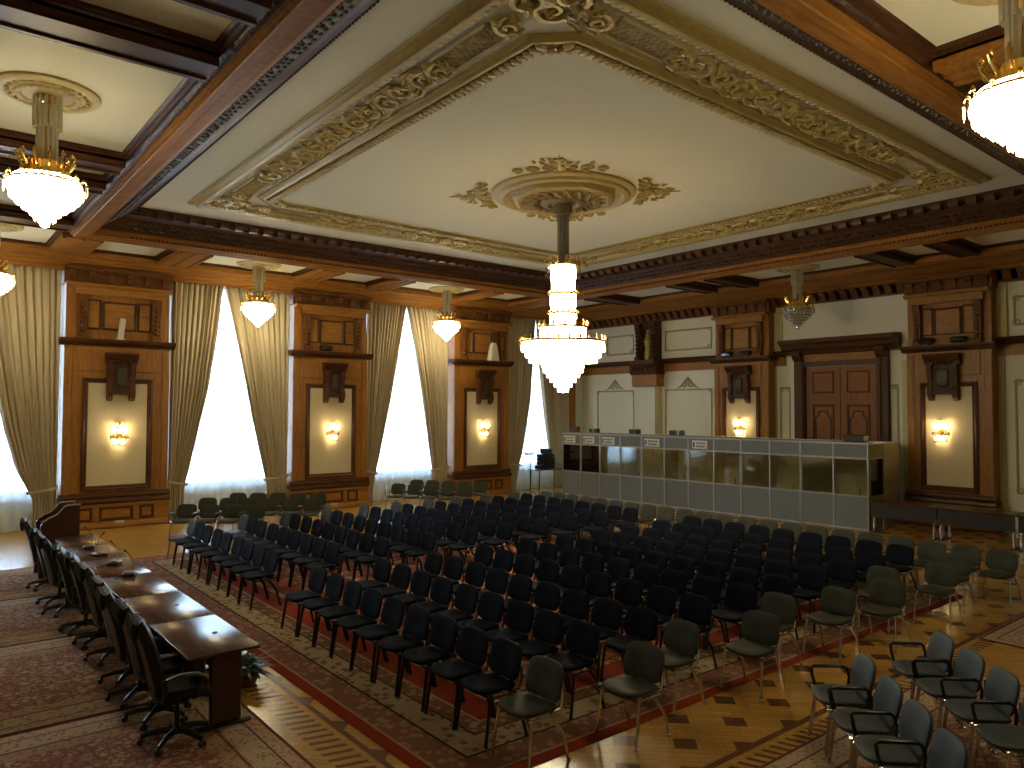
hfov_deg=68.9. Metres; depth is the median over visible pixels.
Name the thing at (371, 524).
chair
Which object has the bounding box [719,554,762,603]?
chair
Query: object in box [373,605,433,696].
chair
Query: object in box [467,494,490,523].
chair
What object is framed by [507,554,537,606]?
chair
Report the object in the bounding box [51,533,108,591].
conference table
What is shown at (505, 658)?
chair
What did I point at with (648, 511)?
chair
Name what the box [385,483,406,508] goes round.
armchair
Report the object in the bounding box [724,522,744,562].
chair
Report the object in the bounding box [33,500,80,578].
lectern
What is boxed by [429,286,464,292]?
ceiling rose
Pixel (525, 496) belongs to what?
chair
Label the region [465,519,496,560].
chair
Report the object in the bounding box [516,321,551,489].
sheer curtain
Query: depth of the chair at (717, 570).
11.04 m
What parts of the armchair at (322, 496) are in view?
backrest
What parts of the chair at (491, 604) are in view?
leg, seat, backrest, frame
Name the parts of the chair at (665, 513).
backrest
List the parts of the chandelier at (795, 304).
lamp shade, gilt crown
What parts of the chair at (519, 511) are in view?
backrest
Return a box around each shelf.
[58,336,175,349]
[288,349,373,359]
[448,359,513,366]
[708,355,778,363]
[899,341,1002,353]
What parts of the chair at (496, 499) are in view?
backrest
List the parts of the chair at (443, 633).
leg, leg, seat, frame, leg, backrest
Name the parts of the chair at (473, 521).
backrest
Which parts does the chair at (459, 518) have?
backrest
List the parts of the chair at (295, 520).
backrest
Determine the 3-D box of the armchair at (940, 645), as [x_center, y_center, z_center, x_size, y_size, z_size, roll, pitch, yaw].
[4.139,2.935,7.518,0.507,0.823,0.586,0,-2,6]
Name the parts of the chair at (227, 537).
leg, leg, seat, backrest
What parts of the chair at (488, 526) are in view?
seat, backrest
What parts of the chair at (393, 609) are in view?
leg, leg, seat, frame, leg, backrest, leg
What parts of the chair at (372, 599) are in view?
leg, leg, seat, leg, backrest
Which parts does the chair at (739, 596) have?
leg, leg, seat, frame, leg, backrest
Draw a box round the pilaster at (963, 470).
[899,269,1004,533]
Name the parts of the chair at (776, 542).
backrest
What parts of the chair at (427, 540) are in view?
seat, backrest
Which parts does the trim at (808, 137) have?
moulding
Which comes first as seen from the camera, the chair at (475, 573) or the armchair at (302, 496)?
the chair at (475, 573)
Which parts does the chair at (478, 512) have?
backrest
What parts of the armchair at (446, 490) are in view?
seat, backrest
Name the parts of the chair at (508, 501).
backrest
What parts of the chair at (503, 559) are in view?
backrest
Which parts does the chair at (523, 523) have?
seat, backrest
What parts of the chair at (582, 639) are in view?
leg, seat, leg, frame, backrest, leg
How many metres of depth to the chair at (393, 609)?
8.78 m
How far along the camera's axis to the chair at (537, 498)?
19.70 m
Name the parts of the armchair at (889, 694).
leg, armrest, leg, seat, backrest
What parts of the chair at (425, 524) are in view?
backrest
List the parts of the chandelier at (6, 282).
gilt crown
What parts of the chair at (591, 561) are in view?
backrest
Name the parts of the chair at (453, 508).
backrest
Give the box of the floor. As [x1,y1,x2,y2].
[0,487,1023,767]
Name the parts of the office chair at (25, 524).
backrest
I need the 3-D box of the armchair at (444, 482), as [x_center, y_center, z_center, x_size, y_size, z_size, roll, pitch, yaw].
[-2.086,3.487,23.605,0.556,0.823,0.507,0,-2,14]
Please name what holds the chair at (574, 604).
on the rug at (418, 739)
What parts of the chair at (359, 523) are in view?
backrest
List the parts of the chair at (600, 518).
seat, backrest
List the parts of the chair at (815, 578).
leg, seat, backrest, leg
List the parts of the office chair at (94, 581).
backrest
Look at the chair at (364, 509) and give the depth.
17.62 m
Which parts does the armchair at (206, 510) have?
seat, backrest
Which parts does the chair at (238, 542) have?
leg, seat, backrest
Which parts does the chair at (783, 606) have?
backrest, leg, seat, frame, leg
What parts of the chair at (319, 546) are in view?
leg, leg, seat, backrest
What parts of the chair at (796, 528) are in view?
backrest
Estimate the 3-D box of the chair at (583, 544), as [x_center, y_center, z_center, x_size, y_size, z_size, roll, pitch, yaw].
[1.147,3.116,12.998,0.507,0.823,0.526,2,-3,-40]
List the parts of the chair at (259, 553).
leg, leg, seat, backrest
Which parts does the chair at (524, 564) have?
backrest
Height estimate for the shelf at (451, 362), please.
0.187 m
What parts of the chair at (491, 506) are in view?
backrest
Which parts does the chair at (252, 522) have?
seat, backrest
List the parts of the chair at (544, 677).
leg, seat, frame, leg, backrest, leg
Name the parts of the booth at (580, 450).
roof panel, panel, header panel, aluminium frame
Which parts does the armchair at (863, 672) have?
leg, leg, armrest, seat, armrest, backrest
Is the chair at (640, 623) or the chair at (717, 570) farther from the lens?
the chair at (717, 570)
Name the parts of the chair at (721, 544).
backrest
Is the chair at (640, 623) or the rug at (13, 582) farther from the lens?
the rug at (13, 582)
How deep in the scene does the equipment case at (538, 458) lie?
27.60 m
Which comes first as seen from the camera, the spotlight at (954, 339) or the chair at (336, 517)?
the chair at (336, 517)
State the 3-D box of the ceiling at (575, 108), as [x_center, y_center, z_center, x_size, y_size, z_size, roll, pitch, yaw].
[0.959,-4.026,15.430,14.113,0.220,14.300,2,-3,-39]
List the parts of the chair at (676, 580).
backrest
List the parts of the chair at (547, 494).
backrest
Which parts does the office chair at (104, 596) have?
backrest, armrest, seat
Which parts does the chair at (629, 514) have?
seat, backrest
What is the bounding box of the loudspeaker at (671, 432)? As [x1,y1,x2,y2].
[669,430,677,434]
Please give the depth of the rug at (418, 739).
8.64 m
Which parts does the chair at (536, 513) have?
backrest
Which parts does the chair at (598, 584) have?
seat, backrest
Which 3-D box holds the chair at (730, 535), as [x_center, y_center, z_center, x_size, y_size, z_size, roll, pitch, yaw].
[3.944,3.157,13.884,0.507,0.823,0.526,2,-3,-40]
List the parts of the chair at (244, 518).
seat, backrest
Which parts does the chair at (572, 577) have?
seat, backrest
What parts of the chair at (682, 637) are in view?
leg, leg, seat, backrest, frame, leg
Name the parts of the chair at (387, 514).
backrest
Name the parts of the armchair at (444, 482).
backrest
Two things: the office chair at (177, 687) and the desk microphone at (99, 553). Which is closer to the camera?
the office chair at (177, 687)
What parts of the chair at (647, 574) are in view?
seat, backrest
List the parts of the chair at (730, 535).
backrest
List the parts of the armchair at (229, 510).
seat, backrest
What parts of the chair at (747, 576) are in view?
seat, backrest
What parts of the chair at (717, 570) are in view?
seat, backrest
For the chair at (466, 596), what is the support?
on the rug at (418, 739)
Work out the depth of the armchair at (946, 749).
5.28 m
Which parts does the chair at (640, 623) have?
leg, seat, frame, backrest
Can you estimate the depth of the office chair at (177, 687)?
6.70 m
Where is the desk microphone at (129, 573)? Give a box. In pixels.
[111,549,136,580]
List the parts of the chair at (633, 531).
backrest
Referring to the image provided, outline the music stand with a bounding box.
[522,453,538,493]
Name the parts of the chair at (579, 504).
backrest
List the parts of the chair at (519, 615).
seat, backrest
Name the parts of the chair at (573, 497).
backrest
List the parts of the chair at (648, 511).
seat, backrest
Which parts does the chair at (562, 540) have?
backrest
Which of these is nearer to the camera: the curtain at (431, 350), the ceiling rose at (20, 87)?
the ceiling rose at (20, 87)
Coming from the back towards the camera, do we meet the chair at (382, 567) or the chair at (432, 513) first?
the chair at (432, 513)
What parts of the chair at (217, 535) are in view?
leg, seat, backrest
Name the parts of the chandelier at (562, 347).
glass stem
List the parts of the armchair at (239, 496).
backrest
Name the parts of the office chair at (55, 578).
backrest, seat, armrest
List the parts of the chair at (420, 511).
backrest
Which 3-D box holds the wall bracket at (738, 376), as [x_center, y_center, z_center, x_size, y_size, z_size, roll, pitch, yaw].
[7.493,0.021,24.739,0.341,1.254,0.880,2,-3,-39]
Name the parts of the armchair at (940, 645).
leg, armrest, leg, seat, frame, armrest, leg, backrest, leg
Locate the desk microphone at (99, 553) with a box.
[91,532,107,556]
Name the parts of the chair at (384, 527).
backrest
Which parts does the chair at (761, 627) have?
leg, leg, seat, frame, leg, backrest, leg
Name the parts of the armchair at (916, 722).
leg, armrest, seat, backrest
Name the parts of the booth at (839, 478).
header panel, aluminium frame, panel, roof panel, pane, panel, frame, door panel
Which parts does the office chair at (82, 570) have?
backrest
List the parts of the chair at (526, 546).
backrest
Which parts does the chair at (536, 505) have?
backrest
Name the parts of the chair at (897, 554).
seat, backrest, frame, leg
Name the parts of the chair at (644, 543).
backrest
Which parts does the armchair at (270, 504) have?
backrest, seat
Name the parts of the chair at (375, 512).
backrest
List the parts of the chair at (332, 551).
leg, seat, frame, backrest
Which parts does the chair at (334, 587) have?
leg, leg, seat, leg, backrest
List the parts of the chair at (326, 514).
backrest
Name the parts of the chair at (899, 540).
backrest, leg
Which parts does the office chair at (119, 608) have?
backrest, armrest, armrest, seat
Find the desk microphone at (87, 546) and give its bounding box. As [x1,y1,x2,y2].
[76,526,94,551]
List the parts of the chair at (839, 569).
seat, backrest, leg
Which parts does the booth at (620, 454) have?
panel, header panel, aluminium frame, roof panel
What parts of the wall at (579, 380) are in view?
chair rail, panel frame, fabric panel, panel, panel, panel frame, chair rail, panel frame, fabric panel, panel, panel, panel frame, chair rail, panel frame, fabric panel, panel, panel frame, panel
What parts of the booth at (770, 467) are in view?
roof panel, header panel, panel, aluminium frame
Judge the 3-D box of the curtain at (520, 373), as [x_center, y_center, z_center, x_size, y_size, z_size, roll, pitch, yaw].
[0.368,0.752,28.407,1.463,6.603,0.297,2,-3,-38]
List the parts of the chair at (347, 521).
backrest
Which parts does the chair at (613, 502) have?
backrest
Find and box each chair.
[19,518,57,591]
[29,527,64,607]
[33,534,83,617]
[51,544,103,636]
[64,551,117,649]
[74,562,116,666]
[88,575,158,689]
[94,585,167,708]
[110,598,191,730]
[125,612,211,756]
[166,519,197,560]
[172,522,205,566]
[180,525,213,573]
[189,528,223,575]
[197,532,234,584]
[208,536,244,586]
[217,540,255,595]
[219,514,248,549]
[227,517,257,552]
[227,544,266,602]
[238,549,281,610]
[243,520,266,540]
[253,523,278,564]
[264,511,290,539]
[264,527,290,567]
[272,530,302,580]
[277,534,312,586]
[278,513,300,555]
[281,567,329,636]
[289,538,326,589]
[290,516,313,560]
[292,519,322,560]
[297,573,346,646]
[302,542,342,594]
[303,522,336,566]
[311,507,331,526]
[313,580,363,656]
[316,510,342,544]
[325,525,348,570]
[330,588,385,669]
[334,512,353,545]
[337,529,360,575]
[339,533,374,579]
[346,515,365,550]
[350,596,408,681]
[353,504,369,522]
[353,536,391,585]
[358,518,377,550]
[358,558,391,591]
[365,506,380,524]
[371,524,405,567]
[373,521,392,564]
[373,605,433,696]
[375,501,401,535]
[375,564,410,606]
[376,509,392,535]
[388,511,405,544]
[389,528,420,566]
[392,503,413,519]
[394,570,431,633]
[397,615,459,711]
[400,514,418,556]
[401,517,431,561]
[402,531,435,569]
[403,506,425,524]
[405,551,443,600]
[405,576,453,644]
[413,499,433,512]
[414,520,445,561]
[417,508,438,527]
[424,626,493,730]
[429,584,478,658]
[430,511,451,546]
[431,556,463,607]
[434,501,446,515]
[435,523,462,565]
[436,513,467,555]
[443,503,460,538]
[445,526,477,564]
[446,496,461,509]
[450,505,471,522]
[450,516,481,558]
[451,591,504,657]
[452,561,485,594]
[454,544,493,596]
[455,638,527,748]
[457,507,485,541]
[458,498,473,511]
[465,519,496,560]
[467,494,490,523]
[471,500,486,515]
[477,567,508,613]
[479,600,533,666]
[482,522,512,550]
[484,502,500,518]
[485,496,503,512]
[485,510,501,548]
[485,549,513,577]
[488,512,516,551]
[490,655,569,767]
[498,505,514,530]
[500,498,516,511]
[502,507,528,541]
[502,515,531,556]
[503,574,535,638]
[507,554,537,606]
[508,491,519,502]
[513,538,538,580]
[514,500,530,531]
[516,609,568,692]
[517,509,545,541]
[519,518,548,541]
[520,493,532,513]
[529,495,545,511]
[529,502,546,535]
[530,491,551,506]
[532,559,561,614]
[533,512,560,541]
[533,581,561,645]
[535,542,557,584]
[545,497,559,515]
[545,504,559,528]
[546,492,564,507]
[546,620,605,719]
[549,515,577,542]
[555,533,573,583]
[558,547,579,587]
[559,506,576,539]
[560,499,575,532]
[560,537,594,566]
[560,565,586,621]
[560,589,593,660]
[563,571,614,633]
[566,494,577,513]
[566,508,591,537]
[569,597,626,680]
[575,501,590,537]
[578,503,604,534]
[580,496,592,528]
[581,511,609,540]
[581,552,604,591]
[582,498,608,530]
[591,528,609,552]
[594,641,670,752]
[595,578,642,652]
[596,541,617,570]
[599,606,663,686]
[605,546,644,596]
[606,505,621,534]
[606,524,639,562]
[606,557,629,598]
[608,500,622,535]
[610,507,637,537]
[610,532,629,556]
[612,502,640,535]
[626,585,676,645]
[630,550,666,578]
[632,527,661,562]
[633,536,653,568]
[633,563,658,606]
[636,504,655,535]
[637,618,705,715]
[643,569,686,624]
[647,506,673,537]
[652,520,670,539]
[654,531,684,553]
[655,540,677,568]
[659,593,717,677]
[668,544,703,592]
[669,555,694,618]
[670,509,692,527]
[672,523,691,551]
[676,575,726,649]
[678,535,708,566]
[682,516,700,534]
[687,561,727,607]
[692,511,711,532]
[692,549,730,605]
[694,526,714,555]
[697,539,733,566]
[703,519,721,538]
[705,582,760,659]
[709,530,739,572]
[712,567,758,636]
[715,514,734,549]
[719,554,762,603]
[719,610,785,702]
[723,543,761,588]
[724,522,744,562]
[728,533,764,574]
[736,516,755,533]
[737,525,769,552]
[743,592,801,673]
[757,574,798,639]
[758,519,777,545]
[758,559,797,618]
[761,548,791,576]
[762,537,795,586]
[764,528,796,572]
[769,522,801,544]
[782,565,828,633]
[792,542,821,587]
[793,532,822,556]
[793,552,822,613]
[794,525,827,559]
[802,586,859,664]
[813,546,852,590]
[813,558,861,616]
[821,535,853,583]
[822,529,854,557]
[846,551,885,598]
[852,532,882,570]
[853,540,881,584]
[853,565,904,633]
[855,579,910,654]
[884,536,917,586]
[885,544,917,596]
[906,540,948,588]
[912,562,962,627]
[928,552,975,613]
[941,544,985,600]
[975,549,1022,608]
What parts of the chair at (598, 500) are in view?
backrest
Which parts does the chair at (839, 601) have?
leg, leg, seat, frame, backrest, leg, leg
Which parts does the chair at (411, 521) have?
backrest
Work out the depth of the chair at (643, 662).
7.10 m
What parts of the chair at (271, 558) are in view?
leg, leg, seat, frame, leg, backrest, leg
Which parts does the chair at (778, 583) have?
seat, backrest, leg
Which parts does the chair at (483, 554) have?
seat, backrest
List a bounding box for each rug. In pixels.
[0,567,65,600]
[0,594,97,647]
[0,635,208,736]
[0,696,315,767]
[133,526,965,767]
[758,672,1023,767]
[978,616,1023,648]
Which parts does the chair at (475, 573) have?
seat, backrest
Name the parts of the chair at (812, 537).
backrest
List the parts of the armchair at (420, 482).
backrest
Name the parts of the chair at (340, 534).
backrest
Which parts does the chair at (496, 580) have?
seat, backrest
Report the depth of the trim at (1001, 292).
19.31 m
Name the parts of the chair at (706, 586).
seat, backrest, leg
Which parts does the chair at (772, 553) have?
backrest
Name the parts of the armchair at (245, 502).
backrest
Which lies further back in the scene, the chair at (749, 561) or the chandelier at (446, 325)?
the chandelier at (446, 325)
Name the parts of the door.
raised panel, panel, raised panel, panel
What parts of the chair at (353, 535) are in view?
seat, backrest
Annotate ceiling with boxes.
[0,0,1023,306]
[141,0,1023,273]
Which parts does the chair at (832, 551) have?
backrest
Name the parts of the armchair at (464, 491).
backrest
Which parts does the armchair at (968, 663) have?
leg, armrest, leg, seat, frame, leg, backrest, leg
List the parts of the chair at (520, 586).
seat, backrest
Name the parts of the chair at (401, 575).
seat, backrest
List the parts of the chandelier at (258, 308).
gilt crown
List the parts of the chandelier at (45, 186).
gilt crown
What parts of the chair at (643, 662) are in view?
leg, leg, seat, frame, leg, backrest, leg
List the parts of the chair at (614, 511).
backrest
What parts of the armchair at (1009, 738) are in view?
leg, armrest, frame, seat, leg, backrest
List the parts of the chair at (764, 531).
backrest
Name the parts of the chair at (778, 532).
backrest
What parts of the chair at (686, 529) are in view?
backrest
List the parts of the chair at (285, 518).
backrest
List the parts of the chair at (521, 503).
backrest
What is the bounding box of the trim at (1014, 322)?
[597,295,1023,494]
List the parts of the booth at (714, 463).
roof panel, panel, header panel, aluminium frame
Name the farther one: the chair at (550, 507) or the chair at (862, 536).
the chair at (550, 507)
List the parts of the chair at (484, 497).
backrest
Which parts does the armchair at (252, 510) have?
backrest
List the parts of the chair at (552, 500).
backrest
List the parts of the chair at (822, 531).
backrest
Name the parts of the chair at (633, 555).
backrest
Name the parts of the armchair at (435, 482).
backrest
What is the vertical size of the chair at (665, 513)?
0.823 m
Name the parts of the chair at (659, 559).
backrest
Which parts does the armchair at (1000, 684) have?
leg, armrest, leg, seat, frame, leg, backrest, leg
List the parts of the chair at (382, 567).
seat, backrest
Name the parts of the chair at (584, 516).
seat, backrest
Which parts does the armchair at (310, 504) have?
seat, backrest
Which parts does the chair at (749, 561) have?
backrest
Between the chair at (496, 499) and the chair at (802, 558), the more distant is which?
the chair at (496, 499)
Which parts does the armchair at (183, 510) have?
seat, backrest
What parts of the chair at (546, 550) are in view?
seat, backrest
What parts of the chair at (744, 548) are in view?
backrest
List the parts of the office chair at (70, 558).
backrest, armrest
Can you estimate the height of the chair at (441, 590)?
0.823 m
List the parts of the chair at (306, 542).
leg, leg, seat, backrest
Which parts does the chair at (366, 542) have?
leg, seat, backrest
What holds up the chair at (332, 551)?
on the rug at (418, 739)
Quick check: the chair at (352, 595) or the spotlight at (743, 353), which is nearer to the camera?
the chair at (352, 595)
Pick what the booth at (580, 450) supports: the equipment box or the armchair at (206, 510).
the equipment box
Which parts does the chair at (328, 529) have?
backrest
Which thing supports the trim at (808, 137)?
attached to the ceiling at (575, 108)
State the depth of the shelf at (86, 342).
19.42 m
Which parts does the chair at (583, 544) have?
backrest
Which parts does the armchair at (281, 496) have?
backrest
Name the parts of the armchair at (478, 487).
seat, backrest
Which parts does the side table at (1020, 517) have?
modesty panel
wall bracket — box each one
[105,352,139,400]
[322,362,348,402]
[475,369,496,404]
[724,365,751,403]
[921,353,961,400]
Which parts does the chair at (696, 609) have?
leg, seat, frame, backrest, leg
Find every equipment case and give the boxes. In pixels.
[535,465,554,468]
[537,454,553,457]
[537,457,554,460]
[537,461,554,464]
[540,448,551,453]
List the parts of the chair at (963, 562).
backrest, seat, leg, leg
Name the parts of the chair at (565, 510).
backrest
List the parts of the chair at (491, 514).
backrest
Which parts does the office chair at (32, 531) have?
backrest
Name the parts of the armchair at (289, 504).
backrest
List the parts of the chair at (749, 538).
backrest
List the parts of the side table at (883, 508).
modesty panel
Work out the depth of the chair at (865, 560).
11.93 m
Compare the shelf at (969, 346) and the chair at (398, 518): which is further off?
the shelf at (969, 346)
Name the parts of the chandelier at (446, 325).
gilt crown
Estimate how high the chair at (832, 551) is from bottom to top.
0.823 m
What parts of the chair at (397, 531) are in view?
seat, backrest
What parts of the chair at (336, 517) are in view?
backrest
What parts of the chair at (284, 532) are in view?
seat, backrest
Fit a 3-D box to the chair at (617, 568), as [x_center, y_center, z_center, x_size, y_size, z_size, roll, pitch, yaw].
[1.472,3.055,11.210,0.507,0.823,0.526,2,-3,-37]
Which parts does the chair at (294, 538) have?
seat, backrest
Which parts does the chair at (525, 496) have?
backrest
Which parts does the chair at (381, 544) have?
leg, leg, seat, frame, backrest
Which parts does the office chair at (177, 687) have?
backrest, armrest, armrest, seat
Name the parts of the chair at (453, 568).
seat, backrest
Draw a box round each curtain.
[0,263,61,527]
[0,285,62,531]
[167,282,222,519]
[167,289,265,510]
[226,287,289,511]
[366,302,405,503]
[373,308,431,500]
[407,306,449,495]
[508,317,535,490]
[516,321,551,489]
[536,320,568,487]
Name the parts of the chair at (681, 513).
backrest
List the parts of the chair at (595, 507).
backrest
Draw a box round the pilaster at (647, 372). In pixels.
[628,321,664,433]
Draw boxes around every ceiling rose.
[0,71,100,113]
[0,223,23,231]
[236,260,280,269]
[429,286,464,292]
[450,155,680,221]
[775,263,819,272]
[952,0,1011,5]
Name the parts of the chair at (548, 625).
seat, frame, backrest, leg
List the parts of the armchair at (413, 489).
seat, backrest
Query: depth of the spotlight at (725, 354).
25.12 m
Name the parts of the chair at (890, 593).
leg, leg, seat, frame, backrest, leg, leg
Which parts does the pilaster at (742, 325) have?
panel frame, panel, panel frame, fabric panel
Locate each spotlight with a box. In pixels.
[319,345,332,350]
[721,351,732,357]
[739,350,751,355]
[917,338,933,344]
[949,336,966,343]
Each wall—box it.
[0,241,591,532]
[583,280,1023,532]
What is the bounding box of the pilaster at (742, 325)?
[708,298,778,437]
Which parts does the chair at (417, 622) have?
leg, leg, seat, frame, leg, backrest, leg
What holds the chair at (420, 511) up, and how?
on the rug at (418, 739)
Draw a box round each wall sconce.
[110,423,127,446]
[326,420,339,440]
[479,420,489,436]
[733,417,745,435]
[931,420,948,442]
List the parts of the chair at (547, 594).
seat, backrest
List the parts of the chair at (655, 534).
backrest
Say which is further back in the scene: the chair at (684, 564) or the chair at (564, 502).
the chair at (564, 502)
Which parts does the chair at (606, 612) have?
leg, seat, backrest, frame, leg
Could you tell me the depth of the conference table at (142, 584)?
9.79 m
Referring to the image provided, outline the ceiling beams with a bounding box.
[0,0,1023,308]
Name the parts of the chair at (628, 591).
seat, backrest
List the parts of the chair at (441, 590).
seat, frame, backrest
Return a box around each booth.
[562,432,628,497]
[600,433,667,503]
[641,434,719,508]
[688,436,774,514]
[741,437,832,522]
[800,439,900,530]
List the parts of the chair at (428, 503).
backrest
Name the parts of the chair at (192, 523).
leg, seat, backrest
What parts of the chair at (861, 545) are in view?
backrest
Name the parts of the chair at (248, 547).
leg, leg, seat, backrest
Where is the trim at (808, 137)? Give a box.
[187,0,991,267]
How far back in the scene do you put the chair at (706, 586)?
10.02 m
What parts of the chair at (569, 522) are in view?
seat, backrest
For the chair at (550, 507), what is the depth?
17.85 m
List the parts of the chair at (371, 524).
backrest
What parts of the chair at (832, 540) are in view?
backrest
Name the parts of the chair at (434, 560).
seat, backrest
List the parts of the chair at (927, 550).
leg, seat, backrest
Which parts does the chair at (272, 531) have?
seat, backrest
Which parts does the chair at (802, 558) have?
seat, backrest, leg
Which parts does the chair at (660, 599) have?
backrest, seat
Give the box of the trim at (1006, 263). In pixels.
[575,243,1023,329]
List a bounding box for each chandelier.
[0,228,15,294]
[3,93,87,227]
[241,266,275,326]
[433,290,459,340]
[519,203,607,392]
[780,269,814,329]
[963,0,1023,157]
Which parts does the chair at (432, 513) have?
backrest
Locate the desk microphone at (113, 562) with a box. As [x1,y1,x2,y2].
[95,540,122,568]
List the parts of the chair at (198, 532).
leg, seat, backrest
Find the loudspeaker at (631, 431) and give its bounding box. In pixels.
[629,429,635,433]
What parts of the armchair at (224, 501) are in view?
backrest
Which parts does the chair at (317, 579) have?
leg, leg, seat, leg, backrest, leg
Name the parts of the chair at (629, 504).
backrest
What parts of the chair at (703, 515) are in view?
backrest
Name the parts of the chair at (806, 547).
backrest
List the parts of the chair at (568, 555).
backrest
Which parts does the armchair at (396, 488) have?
seat, backrest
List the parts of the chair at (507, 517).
backrest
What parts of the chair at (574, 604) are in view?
seat, backrest, frame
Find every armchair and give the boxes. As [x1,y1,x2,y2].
[168,504,197,541]
[191,504,219,536]
[196,497,218,528]
[213,498,238,529]
[215,504,242,529]
[222,493,246,525]
[234,498,258,529]
[238,504,264,531]
[249,493,267,522]
[260,498,280,525]
[264,493,286,522]
[276,498,300,523]
[289,493,306,509]
[297,498,321,530]
[306,493,326,511]
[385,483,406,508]
[401,484,422,506]
[405,480,424,503]
[418,484,438,505]
[420,480,439,505]
[435,485,455,500]
[438,481,454,500]
[452,485,472,500]
[455,481,470,494]
[472,482,487,499]
[807,653,876,759]
[827,675,903,767]
[849,699,933,767]
[874,728,968,767]
[889,631,961,728]
[914,647,993,753]
[939,666,1023,767]
[970,697,1023,767]
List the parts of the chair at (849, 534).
backrest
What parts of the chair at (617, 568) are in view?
seat, backrest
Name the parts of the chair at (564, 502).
backrest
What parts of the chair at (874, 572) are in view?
seat, backrest, leg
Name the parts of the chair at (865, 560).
seat, backrest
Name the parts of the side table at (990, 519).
modesty panel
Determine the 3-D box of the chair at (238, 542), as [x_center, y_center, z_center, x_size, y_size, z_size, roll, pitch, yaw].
[-4.958,3.095,12.999,0.507,0.823,0.526,2,-3,-39]
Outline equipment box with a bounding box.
[571,427,579,431]
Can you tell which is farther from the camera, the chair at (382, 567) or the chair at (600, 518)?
the chair at (600, 518)
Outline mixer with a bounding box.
[843,434,868,441]
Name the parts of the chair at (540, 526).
seat, frame, backrest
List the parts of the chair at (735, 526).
backrest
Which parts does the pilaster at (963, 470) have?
panel frame, panel, fabric panel, panel frame, chair rail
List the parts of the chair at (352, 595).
leg, leg, seat, leg, backrest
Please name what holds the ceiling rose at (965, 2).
attached to the ceiling at (130, 94)
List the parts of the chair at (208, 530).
leg, leg, seat, backrest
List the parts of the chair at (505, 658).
leg, leg, seat, frame, leg, backrest, leg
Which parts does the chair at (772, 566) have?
seat, backrest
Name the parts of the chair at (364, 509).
backrest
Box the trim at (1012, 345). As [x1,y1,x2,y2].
[582,335,1023,375]
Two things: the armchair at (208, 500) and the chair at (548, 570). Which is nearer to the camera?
the chair at (548, 570)
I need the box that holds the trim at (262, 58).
[68,0,1023,299]
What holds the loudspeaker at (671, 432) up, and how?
on the booth at (664, 477)
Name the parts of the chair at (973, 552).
backrest, seat, leg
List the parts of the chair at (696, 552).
backrest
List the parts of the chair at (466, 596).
seat, backrest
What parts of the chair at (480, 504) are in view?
backrest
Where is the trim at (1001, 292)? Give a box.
[659,282,1007,531]
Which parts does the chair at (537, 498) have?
backrest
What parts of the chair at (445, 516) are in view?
backrest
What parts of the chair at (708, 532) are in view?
backrest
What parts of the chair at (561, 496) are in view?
backrest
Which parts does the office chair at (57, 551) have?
backrest, armrest, seat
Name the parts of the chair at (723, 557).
backrest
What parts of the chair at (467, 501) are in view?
backrest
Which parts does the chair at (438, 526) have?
backrest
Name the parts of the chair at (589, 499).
backrest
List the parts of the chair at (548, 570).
seat, backrest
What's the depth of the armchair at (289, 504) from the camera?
18.95 m
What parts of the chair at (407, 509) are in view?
backrest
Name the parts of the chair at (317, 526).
backrest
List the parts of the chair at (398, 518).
backrest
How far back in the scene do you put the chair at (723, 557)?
12.01 m
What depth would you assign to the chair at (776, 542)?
13.16 m
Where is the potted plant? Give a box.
[242,650,275,686]
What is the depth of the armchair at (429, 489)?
22.50 m
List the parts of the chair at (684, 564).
backrest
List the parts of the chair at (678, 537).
backrest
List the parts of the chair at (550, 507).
backrest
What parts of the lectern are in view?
edge moulding, edge moulding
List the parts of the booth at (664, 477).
header panel, aluminium frame, panel, roof panel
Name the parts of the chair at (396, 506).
backrest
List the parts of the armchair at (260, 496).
backrest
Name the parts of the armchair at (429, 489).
seat, backrest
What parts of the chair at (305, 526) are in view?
backrest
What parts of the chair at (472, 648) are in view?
leg, leg, seat, frame, leg, backrest, leg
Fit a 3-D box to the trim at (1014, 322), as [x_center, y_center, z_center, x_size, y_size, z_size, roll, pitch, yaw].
[10.620,0.347,21.801,0.132,5.081,22.701,2,-3,-39]
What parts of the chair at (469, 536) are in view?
seat, frame, backrest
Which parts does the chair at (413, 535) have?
seat, backrest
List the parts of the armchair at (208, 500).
backrest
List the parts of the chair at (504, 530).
seat, frame, backrest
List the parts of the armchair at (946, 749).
seat, armrest, backrest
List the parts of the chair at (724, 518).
backrest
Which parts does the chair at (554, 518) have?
backrest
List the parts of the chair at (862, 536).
backrest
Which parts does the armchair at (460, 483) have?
backrest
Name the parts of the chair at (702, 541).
backrest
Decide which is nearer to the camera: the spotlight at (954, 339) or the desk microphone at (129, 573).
the desk microphone at (129, 573)
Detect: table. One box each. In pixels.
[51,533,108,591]
[65,544,127,561]
[81,557,150,630]
[101,572,178,598]
[123,591,214,678]
[150,615,260,732]
[528,467,561,494]
[869,499,946,539]
[936,505,1023,550]
[1016,514,1023,551]
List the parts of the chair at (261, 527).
seat, backrest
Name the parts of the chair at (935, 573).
leg, leg, seat, frame, backrest, leg, leg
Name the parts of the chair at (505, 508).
backrest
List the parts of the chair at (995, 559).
leg, leg, frame, seat, backrest, leg, leg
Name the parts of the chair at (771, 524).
backrest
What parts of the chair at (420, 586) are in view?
seat, backrest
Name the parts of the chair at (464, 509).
backrest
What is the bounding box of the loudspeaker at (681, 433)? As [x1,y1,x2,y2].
[679,430,684,435]
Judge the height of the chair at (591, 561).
0.823 m
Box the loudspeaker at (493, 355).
[487,332,499,360]
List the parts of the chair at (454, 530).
seat, backrest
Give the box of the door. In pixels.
[777,332,901,441]
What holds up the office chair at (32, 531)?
on the rug at (22, 621)

